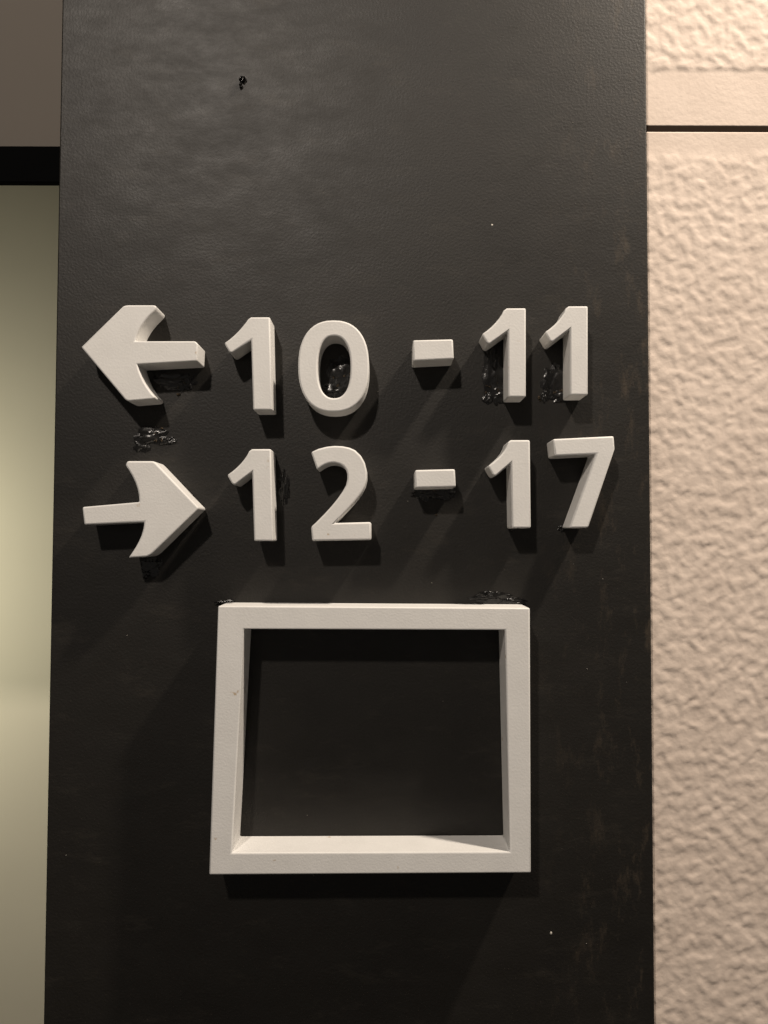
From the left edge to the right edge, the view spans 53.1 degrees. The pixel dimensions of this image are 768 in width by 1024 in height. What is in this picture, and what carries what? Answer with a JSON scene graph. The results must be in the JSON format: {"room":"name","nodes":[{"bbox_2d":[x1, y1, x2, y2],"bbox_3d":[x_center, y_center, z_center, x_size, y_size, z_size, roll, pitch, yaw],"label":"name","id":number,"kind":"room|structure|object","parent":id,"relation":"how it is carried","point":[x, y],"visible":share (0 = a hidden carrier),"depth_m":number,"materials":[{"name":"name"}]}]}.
{"room":"building corridor","nodes":[
{"label":"building corridor","id":0,"kind":"room"},
{"bbox_2d":[0,186,58,1023],"bbox_3d":[0.249,0.200,1.394,5.500,2.700,0.100,0,-2,0],"label":"wall","id":1,"kind":"structure","parent":0,"point":[29,215],"depth_m":1.35,"materials":[{"name":"paint"}]},
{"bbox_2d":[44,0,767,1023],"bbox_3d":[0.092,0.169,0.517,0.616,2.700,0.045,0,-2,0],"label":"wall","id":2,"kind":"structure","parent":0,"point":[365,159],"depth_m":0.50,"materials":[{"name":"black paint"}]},
{"bbox_2d":[0,146,59,185],"bbox_3d":[-1.107,-0.247,0.542,1.785,0.026,0.006,0,-2,0],"label":"trim","id":3,"kind":"structure","parent":2,"relation":"attached to","point":[19,165],"depth_m":0.54,"materials":[{"name":"black"}]},
{"bbox_2d":[0,0,62,145],"bbox_3d":[-1.105,-0.722,0.559,1.785,0.926,0.005,0,-2,0],"label":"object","id":4,"kind":"structure","parent":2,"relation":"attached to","point":[30,30],"depth_m":0.54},
{"bbox_2d":[82,305,204,405],"bbox_3d":[-0.154,-0.100,0.494,0.073,0.061,0.020,0,-2,0],"label":"arrow sign","id":5,"kind":"object","parent":2,"relation":"attached to","point":[121,349],"visible":1,"depth_m":0.48,"materials":[{"name":"grey paint"}]},
{"bbox_2d":[83,461,204,557],"bbox_3d":[-0.152,-0.001,0.490,0.072,0.061,0.020,0,-2,0],"label":"arrow sign","id":6,"kind":"object","parent":2,"relation":"attached to","point":[166,508],"visible":1,"depth_m":0.48,"materials":[{"name":"grey paint"}]},
{"bbox_2d":[239,75,245,88],"bbox_3d":[-0.094,-0.285,0.510,0.005,0.008,0.008,0,-2,0],"label":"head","id":7,"kind":"object","parent":2,"relation":"attached to","point":[242,79],"visible":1,"depth_m":0.51},
{"bbox_2d":[225,317,275,414],"bbox_3d":[-0.085,-0.093,0.493,0.030,0.059,0.020,0,-2,0],"label":"numeral one","id":8,"kind":"object","parent":2,"relation":"attached to","point":[257,336],"visible":1,"depth_m":0.48,"materials":[{"name":"grey paint"}]},
{"bbox_2d":[228,449,276,540],"bbox_3d":[-0.084,-0.010,0.491,0.029,0.058,0.020,0,-2,0],"label":"numeral one","id":9,"kind":"object","parent":2,"relation":"attached to","point":[259,465],"visible":1,"depth_m":0.48,"materials":[{"name":"grey paint"}]},
{"bbox_2d":[298,320,369,416],"bbox_3d":[-0.032,-0.091,0.493,0.045,0.058,0.020,0,-2,0],"label":"numeral zero","id":10,"kind":"object","parent":2,"relation":"attached to","point":[320,336],"visible":1,"depth_m":0.48,"materials":[{"name":"grey paint"}]},
{"bbox_2d":[311,446,370,540],"bbox_3d":[-0.027,-0.011,0.491,0.038,0.060,0.020,0,-2,0],"label":"numeral two","id":11,"kind":"object","parent":2,"relation":"attached to","point":[327,528],"visible":1,"depth_m":0.48,"materials":[{"name":"grey paint"}]},
{"bbox_2d":[133,345,565,605],"bbox_3d":[-0.021,-0.025,0.501,0.289,0.174,0.004,0,-2,0],"label":"residue","id":12,"kind":"object","parent":2,"relation":"attached to","point":[552,381],"visible":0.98,"depth_m":0.50,"materials":[{"name":"black"}]},
{"bbox_2d":[154,373,562,515],"bbox_3d":[-0.016,-0.045,0.502,0.267,0.094,0.005,0,-2,0],"label":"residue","id":13,"kind":"object","parent":2,"relation":"attached to","point":[178,394],"visible":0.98,"depth_m":0.50,"materials":[{"name":"black"}]},
{"bbox_2d":[209,603,530,873],"bbox_3d":[-0.008,0.140,0.482,0.195,0.162,0.027,0,-2,0],"label":"sign frame","id":14,"kind":"object","parent":2,"relation":"attached to","point":[230,852],"visible":1,"depth_m":0.47,"materials":[{"name":"grey paint"}]},
{"bbox_2d":[412,340,453,367],"bbox_3d":[0.031,-0.102,0.494,0.026,0.014,0.020,0,-2,0],"label":"sign","id":15,"kind":"object","parent":2,"relation":"attached to","point":[425,353],"visible":1,"depth_m":0.48,"materials":[{"name":"grey paint"}]},
{"bbox_2d":[414,469,455,489],"bbox_3d":[0.032,-0.021,0.491,0.026,0.012,0.020,0,-2,0],"label":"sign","id":16,"kind":"object","parent":2,"relation":"attached to","point":[443,478],"visible":1,"depth_m":0.48,"materials":[{"name":"grey paint"}]},
{"bbox_2d":[479,308,525,401],"bbox_3d":[0.076,-0.100,0.494,0.027,0.056,0.020,0,-2,0],"label":"numeral one","id":17,"kind":"object","parent":2,"relation":"attached to","point":[510,328],"visible":1,"depth_m":0.48,"materials":[{"name":"grey paint"}]},
{"bbox_2d":[485,440,530,527],"bbox_3d":[0.079,-0.017,0.491,0.026,0.055,0.020,0,-2,0],"label":"numeral one","id":18,"kind":"object","parent":2,"relation":"attached to","point":[514,456],"visible":1,"depth_m":0.48,"materials":[{"name":"grey paint"}]},
{"bbox_2d":[539,306,587,399],"bbox_3d":[0.115,-0.101,0.494,0.027,0.056,0.020,0,-2,0],"label":"numeral one","id":19,"kind":"object","parent":2,"relation":"attached to","point":[571,325],"visible":1,"depth_m":0.48,"materials":[{"name":"grey paint"}]},
{"bbox_2d":[547,436,613,527],"bbox_3d":[0.125,-0.018,0.491,0.039,0.058,0.020,0,-2,0],"label":"numeral seven","id":20,"kind":"object","parent":2,"relation":"attached to","point":[598,451],"visible":1,"depth_m":0.48,"materials":[{"name":"grey paint"}]}
]}

